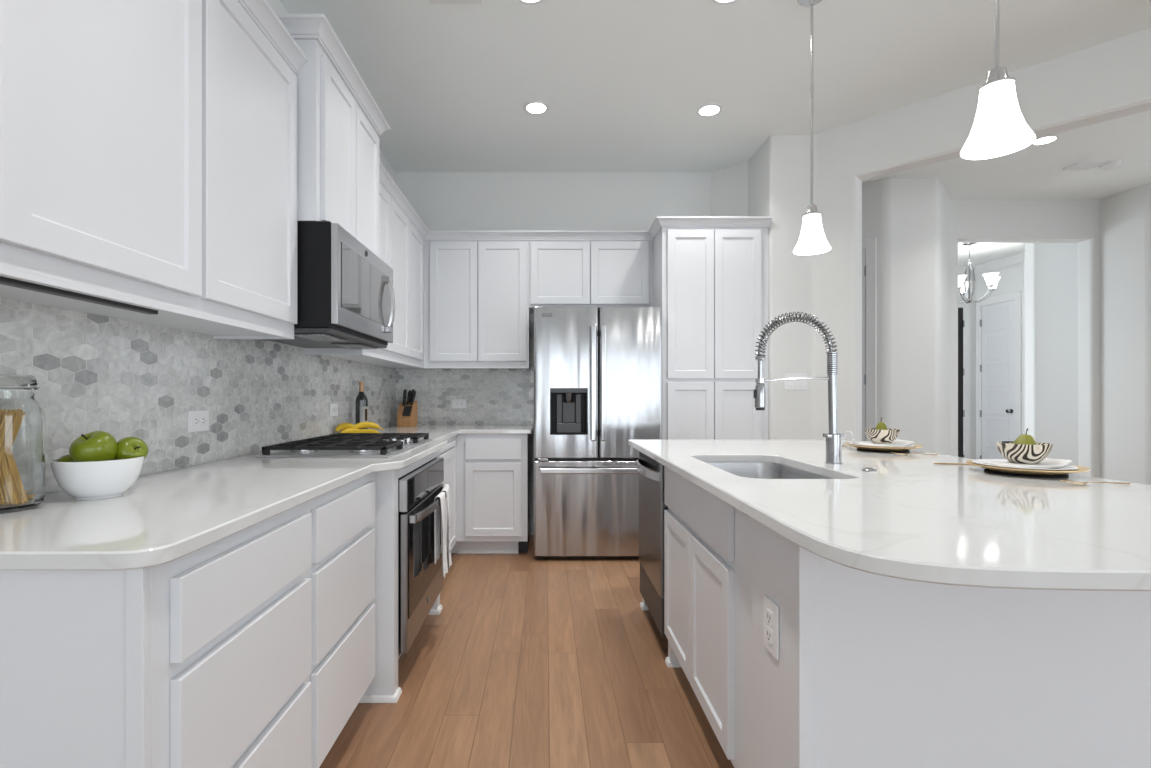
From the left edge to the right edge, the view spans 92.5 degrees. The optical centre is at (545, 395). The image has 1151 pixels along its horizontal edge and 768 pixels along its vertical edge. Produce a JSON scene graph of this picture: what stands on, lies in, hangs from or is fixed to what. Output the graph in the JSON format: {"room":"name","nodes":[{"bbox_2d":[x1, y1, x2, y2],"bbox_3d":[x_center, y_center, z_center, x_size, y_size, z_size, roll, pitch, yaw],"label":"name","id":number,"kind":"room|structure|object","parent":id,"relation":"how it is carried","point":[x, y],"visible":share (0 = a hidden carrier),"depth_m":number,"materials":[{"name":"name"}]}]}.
{"room":"kitchen","nodes":[
{"label":"kitchen","id":0,"kind":"room"},
{"bbox_2d":[45,0,394,494],"bbox_3d":[-1.312,-0.350,0.092,0.120,3.020,9.185,0,0,0],"label":"wall","id":1,"kind":"structure","parent":0,"point":[276,5],"depth_m":2.63,"materials":[{"name":"paint"}]},
{"bbox_2d":[0,0,307,338],"bbox_3d":[-1.075,-0.738,1.462,0.354,1.064,1.224,0,0,0],"label":"upper cabinet","id":2,"kind":"object","parent":1,"relation":"attached to","point":[148,148],"visible":1,"depth_m":1.32,"materials":[{"name":"white paint"}]},
{"bbox_2d":[0,276,157,313],"bbox_3d":[-0.998,-0.215,1.175,0.025,0.018,0.450,0,0,0],"label":"light","id":3,"kind":"object","parent":2,"relation":"attached to","point":[3,280],"depth_m":1.15,"materials":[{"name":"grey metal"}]},
{"bbox_2d":[0,297,395,493],"bbox_3d":[-1.248,-0.022,2.732,0.008,0.536,3.705,0,0,0],"label":"tiled wall","id":4,"kind":"structure","parent":1,"relation":"attached to","point":[121,378],"depth_m":1.83,"materials":[{"name":"tile"}]},
{"bbox_2d":[187,410,208,431],"bbox_3d":[-1.240,0.091,1.967,0.008,0.074,0.118,0,0,0],"label":"outlet","id":5,"kind":"object","parent":4,"relation":"attached to","point":[196,420],"visible":1,"depth_m":1.96,"materials":[{"name":"white plastic"}]},
{"bbox_2d":[193,416,198,425],"bbox_3d":[-1.237,0.091,1.947,0.002,0.033,0.033,0,0,0],"label":"socket","id":6,"kind":"object","parent":5,"relation":"attached to","point":[195,418],"depth_m":1.95,"materials":[{"name":"white plastic"}]},
{"bbox_2d":[200,416,205,424],"bbox_3d":[-1.237,0.091,1.987,0.002,0.033,0.033,0,0,0],"label":"socket","id":7,"kind":"object","parent":5,"relation":"attached to","point":[202,418],"depth_m":1.99,"materials":[{"name":"white plastic"}]},
{"bbox_2d":[330,404,337,416],"bbox_3d":[-1.240,0.085,3.226,0.008,0.074,0.118,0,0,0],"label":"outlet","id":8,"kind":"object","parent":4,"relation":"attached to","point":[333,407],"visible":1,"depth_m":3.21,"materials":[{"name":"white plastic"}]},
{"bbox_2d":[276,14,389,256],"bbox_3d":[-1.033,-1.032,2.457,0.436,0.745,0.864,0,0,0],"label":"upper cabinet","id":9,"kind":"object","parent":1,"relation":"attached to","point":[340,124],"visible":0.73,"depth_m":2.21,"materials":[{"name":"white paint"}]},
{"bbox_2d":[263,221,394,348],"bbox_3d":[-0.994,-0.447,2.457,0.498,0.423,0.762,0,0,0],"label":"microwave","id":10,"kind":"object","parent":9,"relation":"attached to","point":[346,296],"visible":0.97,"depth_m":2.16,"materials":[{"name":"grey metal"}]},
{"bbox_2d":[304,183,430,368],"bbox_3d":[-1.089,-0.710,3.712,0.324,0.996,1.744,0,0,0],"label":"upper cabinet","id":11,"kind":"object","parent":1,"relation":"attached to","point":[401,246],"visible":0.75,"depth_m":3.60,"materials":[{"name":"white paint"}]},
{"bbox_2d":[319,535,733,767],"bbox_3d":[2.850,1.210,1.800,8.700,0.100,13.000,0,0,0],"label":"floor","id":12,"kind":"structure","parent":0,"point":[526,661],"depth_m":2.19,"materials":[{"name":"brown wood"}]},
{"bbox_2d":[0,502,311,767],"bbox_3d":[-0.938,0.719,1.185,0.626,0.883,0.608,0,0,0],"label":"base cabinet","id":13,"kind":"object","parent":12,"relation":"on","point":[202,658],"visible":0.94,"depth_m":0.94,"materials":[{"name":"white paint"}]},
{"bbox_2d":[307,472,375,767],"bbox_3d":[-0.938,0.719,1.790,0.626,0.883,0.598,0,0,0],"label":"base cabinet","id":14,"kind":"object","parent":12,"relation":"on","point":[342,573],"visible":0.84,"depth_m":1.69,"materials":[{"name":"white paint"}]},
{"bbox_2d":[359,450,442,702],"bbox_3d":[-0.906,0.719,2.537,0.690,0.883,0.924,0,0,0],"label":"base cabinet","id":15,"kind":"object","parent":12,"relation":"on","point":[383,688],"visible":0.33,"depth_m":2.09,"materials":[{"name":"white paint"}]},
{"bbox_2d":[398,458,446,656],"bbox_3d":[-0.819,0.677,2.537,0.663,0.695,0.768,0,0,0],"label":"oven","id":16,"kind":"object","parent":15,"relation":"in","point":[420,580],"visible":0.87,"depth_m":2.30,"materials":[{"name":"grey metal"}]},
{"bbox_2d":[434,492,447,577],"bbox_3d":[-0.489,0.654,2.587,0.050,0.380,0.135,0,0,0],"label":"dish towel","id":17,"kind":"object","parent":16,"relation":"hanging from","point":[441,495],"visible":0.97,"depth_m":2.57,"materials":[{"name":"white fabric"}]},
{"bbox_2d":[441,484,451,569],"bbox_3d":[-0.501,0.663,2.791,0.050,0.400,0.202,0,0,-7],"label":"dish towel","id":18,"kind":"object","parent":16,"relation":"hanging from","point":[446,486],"visible":0.75,"depth_m":2.73,"materials":[{"name":"fabric"}]},
{"bbox_2d":[440,436,457,553],"bbox_3d":[-0.938,0.719,3.792,0.626,0.883,1.585,0,0,0],"label":"base cabinet","id":19,"kind":"object","parent":12,"relation":"on","point":[448,453],"visible":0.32,"depth_m":3.70,"materials":[{"name":"white paint"}]},
{"bbox_2d":[0,425,532,569],"bbox_3d":[-0.672,0.261,2.720,1.144,0.030,3.712,0,0,0],"label":"countertop","id":20,"kind":"structure","parent":19,"relation":"on","point":[163,517],"depth_m":1.21,"materials":[{"name":"white stone"}]},
{"bbox_2d":[0,374,44,513],"bbox_3d":[-1.172,0.101,1.183,0.142,0.290,0.142,0,0,0],"label":"glass jar","id":21,"kind":"object","parent":20,"relation":"on","point":[22,418],"visible":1,"depth_m":1.16,"materials":[{"name":"clear glass"}]},
{"bbox_2d":[50,456,143,499],"bbox_3d":[-1.083,0.199,1.335,0.180,0.094,0.180,0,0,0],"label":"fruit bowl","id":22,"kind":"object","parent":20,"relation":"on","point":[94,480],"visible":0.89,"depth_m":1.28,"materials":[{"name":"white ceramic"}]},
{"bbox_2d":[57,454,74,461],"bbox_3d":[-1.137,0.170,1.327,0.065,0.066,0.066,0,0,0],"label":"apple","id":23,"kind":"object","parent":22,"relation":"in","point":[66,458],"visible":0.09,"depth_m":1.30,"materials":[{"name":"green food"}]},
{"bbox_2d":[69,431,116,461],"bbox_3d":[-1.079,0.130,1.315,0.090,0.091,0.092,0,0,0],"label":"apple","id":24,"kind":"object","parent":22,"relation":"in","point":[95,445],"visible":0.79,"depth_m":1.29,"materials":[{"name":"green food"}]},
{"bbox_2d":[115,437,148,459],"bbox_3d":[-1.036,0.139,1.370,0.072,0.072,0.072,0,0,0],"label":"apple","id":25,"kind":"object","parent":22,"relation":"in","point":[128,447],"visible":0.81,"depth_m":1.35,"materials":[{"name":"green food"}]},
{"bbox_2d":[254,433,431,457],"bbox_3d":[-0.880,0.224,2.579,0.529,0.042,0.842,0,0,0],"label":"gas cooktop","id":26,"kind":"object","parent":20,"relation":"in","point":[337,445],"visible":1,"depth_m":2.31,"materials":[{"name":"metal"}]},
{"bbox_2d":[355,382,367,428],"bbox_3d":[-1.170,0.079,3.500,0.077,0.333,0.077,0,0,0],"label":"wine bottle","id":27,"kind":"object","parent":20,"relation":"on","point":[361,402],"visible":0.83,"depth_m":3.47,"materials":[{"name":"black glass"}]},
{"bbox_2d":[351,429,379,432],"bbox_3d":[-1.062,0.217,3.266,0.187,0.035,0.046,0,0,-4],"label":"banana","id":28,"kind":"object","parent":20,"relation":"on","point":[360,430],"visible":0.52,"depth_m":3.25,"materials":[{"name":"yellow food"}]},
{"bbox_2d":[339,428,359,432],"bbox_3d":[-1.144,0.211,3.252,0.177,0.039,0.051,0,0,-41],"label":"banana","id":29,"kind":"object","parent":28,"relation":"on","point":[347,430],"visible":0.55,"depth_m":3.23,"materials":[{"name":"yellow food"}]},
{"bbox_2d":[335,423,353,431],"bbox_3d":[-1.177,0.188,3.248,0.047,0.055,0.177,0,0,31],"label":"banana","id":30,"kind":"object","parent":29,"relation":"on","point":[341,426],"visible":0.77,"depth_m":3.22,"materials":[{"name":"yellow food"}]},
{"bbox_2d":[352,422,383,429],"bbox_3d":[-1.072,0.184,3.308,0.188,0.053,0.050,0,0,-23],"label":"banana","id":31,"kind":"object","parent":29,"relation":"on","point":[360,425],"visible":1,"depth_m":3.30,"materials":[{"name":"yellow food"}]},
{"bbox_2d":[397,401,416,426],"bbox_3d":[-1.098,0.144,4.362,0.127,0.204,0.126,0,0,7],"label":"knife block","id":32,"kind":"object","parent":20,"relation":"on","point":[406,415],"visible":0.98,"depth_m":4.32,"materials":[{"name":"brown wood"}]},
{"bbox_2d":[403,389,406,405],"bbox_3d":[-1.108,0.016,4.330,0.031,0.132,0.063,0,0,-25],"label":"kitchen knife","id":33,"kind":"object","parent":32,"relation":"in","point":[405,390],"visible":1,"depth_m":4.32,"materials":[{"name":"black plastic"}]},
{"bbox_2d":[406,391,409,404],"bbox_3d":[-1.083,0.020,4.348,0.026,0.106,0.052,0,0,-35],"label":"kitchen knife","id":34,"kind":"object","parent":32,"relation":"in","point":[408,395],"visible":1,"depth_m":4.34,"materials":[{"name":"black plastic"}]},
{"bbox_2d":[410,391,415,404],"bbox_3d":[-1.042,0.020,4.336,0.066,0.115,0.032,0,0,44],"label":"kitchen knife","id":35,"kind":"object","parent":32,"relation":"in","point":[414,392],"visible":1,"depth_m":4.32,"materials":[{"name":"black plastic"}]},
{"bbox_2d":[456,434,529,553],"bbox_3d":[-0.387,0.719,4.269,0.514,0.883,0.629,0,0,0],"label":"base cabinet","id":36,"kind":"object","parent":12,"relation":"on","point":[493,470],"visible":0.92,"depth_m":3.96,"materials":[{"name":"white paint"}]},
{"bbox_2d":[534,307,661,558],"bbox_3d":[0.368,0.269,4.162,0.900,1.782,0.756,0,0,0],"label":"refrigerator","id":37,"kind":"object","parent":12,"relation":"on","point":[598,371],"visible":0.93,"depth_m":3.85,"materials":[{"name":"grey metal"}]},
{"bbox_2d":[637,451,667,637],"bbox_3d":[0.770,0.724,2.691,0.620,0.872,0.578,0,0,0],"label":"dishwasher","id":38,"kind":"object","parent":12,"relation":"on","point":[652,506],"visible":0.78,"depth_m":2.59,"materials":[{"name":"silver metal"}]},
{"bbox_2d":[664,466,752,767],"bbox_3d":[0.807,0.719,1.889,0.585,0.883,1.018,0,0,0],"label":"base cabinet","id":39,"kind":"object","parent":12,"relation":"on","point":[708,541],"visible":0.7,"depth_m":1.72,"materials":[{"name":"white paint"}]},
{"bbox_2d":[653,227,767,439],"bbox_3d":[1.220,-0.024,4.135,0.767,2.368,0.420,0,0,0],"label":"pantry cabinet","id":40,"kind":"object","parent":12,"relation":"on","point":[710,284],"visible":0.59,"depth_m":3.93,"materials":[{"name":"white paint"}]},
{"bbox_2d":[640,519,1150,767],"bbox_3d":[0.929,0.719,2.084,0.821,0.883,1.920,0,0,0],"label":"kitchen island","id":41,"kind":"object","parent":12,"relation":"on","point":[871,670],"visible":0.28,"depth_m":1.13,"materials":[{"name":"white paint"}]},
{"bbox_2d":[764,595,778,659],"bbox_3d":[0.514,0.528,1.258,0.008,0.118,0.076,0,0,0],"label":"outlet","id":42,"kind":"object","parent":41,"relation":"attached to","point":[771,610],"visible":1,"depth_m":1.24,"materials":[{"name":"white plastic"}]},
{"bbox_2d":[766,608,772,626],"bbox_3d":[0.512,0.508,1.258,0.002,0.033,0.033,0,0,0],"label":"socket","id":43,"kind":"object","parent":42,"relation":"attached to","point":[769,611],"depth_m":1.25,"materials":[{"name":"white plastic"}]},
{"bbox_2d":[766,625,772,644],"bbox_3d":[0.512,0.548,1.258,0.002,0.033,0.033,0,0,0],"label":"socket","id":44,"kind":"object","parent":42,"relation":"attached to","point":[769,628],"depth_m":1.25,"materials":[{"name":"white plastic"}]},
{"bbox_2d":[628,440,1150,590],"bbox_3d":[1.060,0.255,1.923,1.200,0.042,2.303,0,0,0],"label":"island countertop","id":45,"kind":"structure","parent":41,"relation":"on","point":[913,518],"depth_m":1.15,"materials":[{"name":"white stone"}]},
{"bbox_2d":[705,462,832,478],"bbox_3d":[0.772,0.378,1.960,0.389,0.204,0.694,0,0,0],"label":"sink","id":46,"kind":"object","parent":45,"relation":"in","point":[760,470],"visible":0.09,"depth_m":2.28,"materials":[{"name":"metal"}]},
{"bbox_2d":[754,312,853,463],"bbox_3d":[0.936,-0.029,1.994,0.363,0.550,0.057,0,0,2],"label":"faucet","id":47,"kind":"object","parent":45,"relation":"on","point":[834,440],"visible":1,"depth_m":1.98,"materials":[{"name":"silver metal"}]},
{"bbox_2d":[857,448,909,452],"bbox_3d":[1.505,0.243,2.455,0.204,0.006,0.204,0,0,0],"label":"mat","id":48,"kind":"object","parent":45,"relation":"on","point":[860,449],"visible":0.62,"depth_m":2.37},
{"bbox_2d":[845,442,922,450],"bbox_3d":[1.505,0.229,2.457,0.297,0.021,0.296,0,0,0],"label":"charger plate","id":49,"kind":"object","parent":45,"relation":"on","point":[846,443],"visible":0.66,"depth_m":2.36,"materials":[{"name":"gold metal"}]},
{"bbox_2d":[849,441,914,446],"bbox_3d":[1.501,0.224,2.459,0.255,0.017,0.255,0,0,0],"label":"dinner plate","id":50,"kind":"object","parent":49,"relation":"on","point":[855,442],"visible":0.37,"depth_m":2.42,"materials":[{"name":"white ceramic"}]},
{"bbox_2d":[859,439,913,445],"bbox_3d":[1.522,0.213,2.458,0.204,0.024,0.108,0,0,-8],"label":"napkin","id":51,"kind":"object","parent":50,"relation":"on","point":[897,442],"visible":0.69,"depth_m":2.43,"materials":[{"name":"white fabric"}]},
{"bbox_2d":[864,428,899,443],"bbox_3d":[1.501,0.181,2.455,0.140,0.062,0.140,0,0,0],"label":"patterned bowl","id":52,"kind":"object","parent":51,"relation":"on","point":[888,436],"visible":0.98,"depth_m":2.41,"materials":[{"name":"ceramic"}]},
{"bbox_2d":[875,417,887,429],"bbox_3d":[1.500,0.152,2.455,0.062,0.109,0.062,0,0,0],"label":"pear","id":53,"kind":"object","parent":52,"relation":"in","point":[881,425],"visible":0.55,"depth_m":2.44,"materials":[{"name":"green food"}]},
{"bbox_2d":[891,452,938,454],"bbox_3d":[1.510,0.238,2.245,0.190,0.012,0.022,0,0,-3],"label":"fork","id":54,"kind":"object","parent":45,"relation":"on","point":[891,452],"visible":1,"depth_m":2.25,"materials":[{"name":"gold metal"}]},
{"bbox_2d":[934,463,969,464],"bbox_3d":[1.493,0.243,1.957,0.215,0.005,0.014,0,0,7],"label":"table knife","id":55,"kind":"object","parent":45,"relation":"on","point":[934,463],"visible":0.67,"depth_m":1.95,"materials":[{"name":"gold metal"}]},
{"bbox_2d":[984,469,1068,477],"bbox_3d":[1.512,0.243,1.735,0.204,0.006,0.204,0,0,0],"label":"mat","id":56,"kind":"object","parent":45,"relation":"on","point":[985,470],"visible":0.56,"depth_m":1.66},
{"bbox_2d":[966,460,1089,474],"bbox_3d":[1.512,0.229,1.737,0.295,0.021,0.294,0,0,0],"label":"charger plate","id":57,"kind":"object","parent":45,"relation":"on","point":[1080,468],"visible":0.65,"depth_m":1.65,"materials":[{"name":"gold metal"}]},
{"bbox_2d":[972,459,1077,470],"bbox_3d":[1.508,0.224,1.739,0.253,0.017,0.253,0,0,0],"label":"dinner plate","id":58,"kind":"object","parent":57,"relation":"on","point":[985,462],"visible":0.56,"depth_m":1.70,"materials":[{"name":"white ceramic"}]},
{"bbox_2d":[989,458,1071,468],"bbox_3d":[1.529,0.213,1.737,0.204,0.025,0.108,0,0,-9],"label":"napkin","id":59,"kind":"object","parent":58,"relation":"on","point":[1047,463],"visible":0.77,"depth_m":1.70,"materials":[{"name":"white fabric"}]},
{"bbox_2d":[995,441,1053,463],"bbox_3d":[1.508,0.181,1.735,0.140,0.062,0.140,0,0,0],"label":"patterned bowl","id":60,"kind":"object","parent":59,"relation":"on","point":[1014,453],"visible":0.98,"depth_m":1.70,"materials":[{"name":"ceramic"}]},
{"bbox_2d":[1012,428,1037,444],"bbox_3d":[1.512,0.155,1.735,0.073,0.103,0.073,0,0,0],"label":"pear","id":61,"kind":"object","parent":60,"relation":"in","point":[1023,438],"visible":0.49,"depth_m":1.72,"materials":[{"name":"green food"}]},
{"bbox_2d":[1060,480,1130,483],"bbox_3d":[1.510,0.238,1.508,0.190,0.012,0.022,0,0,-3],"label":"fork","id":62,"kind":"object","parent":45,"relation":"on","point":[1060,480],"visible":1,"depth_m":1.51,"materials":[{"name":"gold metal"}]},
{"bbox_2d":[395,161,747,534],"bbox_3d":[0.223,-0.350,4.527,2.952,3.020,0.355,0,0,0],"label":"wall","id":63,"kind":"structure","parent":0,"point":[441,200],"depth_m":4.59,"materials":[{"name":"paint"}]},
{"bbox_2d":[396,367,533,424],"bbox_3d":[-0.672,0.003,4.581,1.144,0.486,0.008,0,0,0],"label":"tiled wall","id":64,"kind":"structure","parent":63,"relation":"attached to","point":[492,396],"depth_m":4.58,"materials":[{"name":"tile"}]},
{"bbox_2d":[452,399,465,407],"bbox_3d":[-0.717,0.070,4.572,0.118,0.074,0.008,0,0,0],"label":"outlet","id":65,"kind":"object","parent":64,"relation":"attached to","point":[456,403],"visible":1,"depth_m":4.57,"materials":[{"name":"white plastic"}]},
{"bbox_2d":[424,240,529,369],"bbox_3d":[-0.538,-0.710,4.422,0.818,0.996,0.324,0,0,0],"label":"upper cabinet","id":66,"kind":"object","parent":63,"relation":"attached to","point":[477,312],"visible":0.98,"depth_m":4.27,"materials":[{"name":"white paint"}]},
{"bbox_2d":[379,161,771,239],"bbox_3d":[0.328,-1.239,3.560,2.552,0.062,1.440,0,0,0],"label":"crown molding","id":67,"kind":"structure","parent":66,"relation":"attached to","point":[385,179],"depth_m":4.23,"materials":[{"name":"white paint"}]},
{"bbox_2d":[531,519,533,534],"bbox_3d":[0.355,1.095,4.578,0.950,0.130,0.014,0,0,0],"label":"baseboard","id":68,"kind":"structure","parent":63,"relation":"attached to","point":[532,520],"depth_m":4.57,"materials":[{"name":"paint"}]},
{"bbox_2d":[529,240,652,312],"bbox_3d":[0.354,-0.947,4.422,0.964,0.523,0.324,0,0,0],"label":"upper cabinet","id":69,"kind":"object","parent":63,"relation":"attached to","point":[562,273],"visible":0.97,"depth_m":4.27,"materials":[{"name":"white paint"}]},
{"bbox_2d":[280,0,1150,265],"bbox_3d":[2.850,-1.910,1.800,8.700,0.100,13.000,0,0,0],"label":"ceiling","id":70,"kind":"structure","parent":0,"point":[623,84],"depth_m":3.17,"materials":[{"name":"paint"}]},
{"bbox_2d":[429,0,482,3],"bbox_3d":[-0.420,-1.853,2.470,0.250,0.014,0.260,0,0,0],"label":"ceiling vent","id":71,"kind":"object","parent":70,"relation":"in","point":[431,1],"visible":1,"depth_m":2.58,"materials":[{"name":"metal"}]},
{"bbox_2d":[517,0,543,4],"bbox_3d":[-0.070,-1.856,2.530,0.168,0.006,0.168,0,0,0],"label":"recessed light","id":72,"kind":"object","parent":70,"relation":"in","point":[528,2],"visible":1,"depth_m":2.59,"materials":[{"name":"paint"}]},
{"bbox_2d":[523,100,548,114],"bbox_3d":[-0.060,-1.856,3.550,0.168,0.006,0.168,0,0,0],"label":"recessed light","id":73,"kind":"object","parent":70,"relation":"in","point":[535,107],"visible":1,"depth_m":3.54,"materials":[{"name":"paint"}]},
{"bbox_2d":[527,103,545,112],"bbox_3d":[-0.060,-1.856,3.550,0.124,0.004,0.124,0,0,0],"label":"diffuser","id":74,"kind":"object","parent":73,"relation":"attached to","point":[531,107],"depth_m":3.55,"materials":[{"name":"white plastic"}]},
{"bbox_2d":[696,103,722,116],"bbox_3d":[1.066,-1.856,3.580,0.168,0.006,0.168,0,0,0],"label":"recessed light","id":75,"kind":"object","parent":70,"relation":"in","point":[710,109],"visible":1,"depth_m":3.57,"materials":[{"name":"paint"}]},
{"bbox_2d":[700,106,718,114],"bbox_3d":[1.066,-1.856,3.580,0.124,0.004,0.124,0,0,0],"label":"diffuser","id":76,"kind":"object","parent":75,"relation":"attached to","point":[704,110],"depth_m":3.58,"materials":[{"name":"white plastic"}]},
{"bbox_2d":[711,0,737,4],"bbox_3d":[0.840,-1.856,2.530,0.168,0.006,0.168,0,0,0],"label":"recessed light","id":77,"kind":"object","parent":70,"relation":"in","point":[719,2],"visible":1,"depth_m":2.59,"materials":[{"name":"paint"}]},
{"bbox_2d":[793,0,830,254],"bbox_3d":[1.235,-1.265,2.550,0.158,1.188,0.158,0,0,0],"label":"pendant lamp","id":78,"kind":"object","parent":70,"relation":"hanging from","point":[812,240],"visible":1,"depth_m":2.54,"materials":[{"name":"white glass"}]},
{"bbox_2d":[958,243,1000,302],"bbox_3d":[5.182,-1.492,6.692,0.644,0.734,0.652,0,0,0],"label":"chandelier","id":79,"kind":"object","parent":70,"relation":"hanging from","point":[991,279],"visible":0.82,"depth_m":6.66,"materials":[{"name":"white glass"}]},
{"bbox_2d":[960,0,1035,159],"bbox_3d":[1.220,-1.265,1.487,0.158,1.188,0.158,0,0,0],"label":"pendant lamp","id":80,"kind":"object","parent":70,"relation":"hanging from","point":[999,128],"visible":1,"depth_m":1.47,"materials":[{"name":"white glass"}]},
{"bbox_2d":[1031,134,1059,145],"bbox_3d":[3.630,-1.856,4.000,0.168,0.006,0.168,0,0,0],"label":"recessed light","id":81,"kind":"object","parent":70,"relation":"in","point":[1047,139],"visible":0.91,"depth_m":3.98,"materials":[{"name":"paint"}]},
{"bbox_2d":[1033,137,1055,143],"bbox_3d":[3.630,-1.856,4.000,0.124,0.004,0.124,0,0,0],"label":"diffuser","id":82,"kind":"object","parent":81,"relation":"attached to","point":[1041,140],"depth_m":4.00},
{"bbox_2d":[1063,163,1100,169],"bbox_3d":[4.350,-1.854,4.460,0.200,0.010,0.120,0,0,0],"label":"ceiling vent","id":83,"kind":"object","parent":70,"relation":"in","point":[1078,166],"visible":1,"depth_m":4.44,"materials":[{"name":"metal"}]},
{"bbox_2d":[1099,160,1121,169],"bbox_3d":[4.520,-1.841,4.400,0.130,0.038,0.130,0,0,0],"label":"smoke detector","id":84,"kind":"object","parent":70,"relation":"attached to","point":[1111,164],"visible":1,"depth_m":4.37,"materials":[{"name":"white plastic"}]},
{"bbox_2d":[748,123,861,440],"bbox_3d":[1.790,-0.350,4.042,0.413,3.020,0.873,0,0,-37],"label":"wall","id":85,"kind":"structure","parent":0,"point":[827,286],"depth_m":3.93,"materials":[{"name":"paint"}]},
{"bbox_2d":[785,374,806,389],"bbox_3d":[1.788,-0.098,3.925,0.162,0.116,0.008,0,0,0],"label":"wall switch","id":86,"kind":"object","parent":85,"relation":"attached to","point":[798,384],"visible":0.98,"depth_m":3.92,"materials":[{"name":"white plastic"}]},
{"bbox_2d":[862,178,957,456],"bbox_3d":[2.845,-0.350,5.191,2.092,3.020,0.879,0,0,14],"label":"wall","id":87,"kind":"structure","parent":0,"point":[912,221],"depth_m":4.71,"materials":[{"name":"paint"}]},
{"bbox_2d":[862,237,875,440],"bbox_3d":[2.532,-0.105,5.082,0.022,2.530,0.925,0,0,-45],"label":"door","id":88,"kind":"structure","parent":87,"relation":"in","point":[869,245],"depth_m":4.79,"materials":[{"name":"paint"}]},
{"bbox_2d":[854,28,1150,180],"bbox_3d":[3.017,-1.690,2.929,2.828,0.400,0.138,0,0,45],"label":"wall diagonal header","id":89,"kind":"structure","parent":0,"point":[1110,80],"depth_m":3.10,"materials":[{"name":"paint"}]},
{"bbox_2d":[956,200,1094,458],"bbox_3d":[4.790,-0.365,6.660,3.220,3.050,2.920,0,0,0],"label":"wall","id":90,"kind":"structure","parent":0,"point":[977,221],"depth_m":5.22,"materials":[{"name":"paint"}]},
{"bbox_2d":[958,301,970,458],"bbox_3d":[5.605,-0.105,7.985,1.130,2.530,0.030,0,0,0],"label":"door","id":91,"kind":"structure","parent":90,"relation":"in","point":[964,314],"depth_m":7.98,"materials":[{"name":"paint"}]},
{"bbox_2d":[958,252,1024,274],"bbox_3d":[4.785,-1.810,7.020,2.970,0.100,1.960,0,0,0],"label":"trim","id":92,"kind":"structure","parent":90,"relation":"attached to","point":[1020,257],"depth_m":7.61,"materials":[{"name":"paint"}]},
{"bbox_2d":[976,291,1021,458],"bbox_3d":[6.233,-0.105,7.615,0.074,2.530,0.750,0,0,0],"label":"door","id":93,"kind":"structure","parent":90,"relation":"in","point":[998,326],"depth_m":7.61,"materials":[{"name":"paint"}]},
{"bbox_2d":[1025,243,1077,474],"bbox_3d":[5.775,-0.350,5.970,1.050,3.020,0.140,0,0,0],"label":"wall","id":94,"kind":"structure","parent":0,"point":[1051,269],"depth_m":5.90,"materials":[{"name":"paint"}]},
{"bbox_2d":[1078,183,1150,484],"bbox_3d":[5.605,-0.350,4.615,0.392,3.020,1.706,0,0,-24],"label":"wall","id":95,"kind":"structure","parent":0,"point":[1114,266],"depth_m":5.07,"materials":[{"name":"paint"}]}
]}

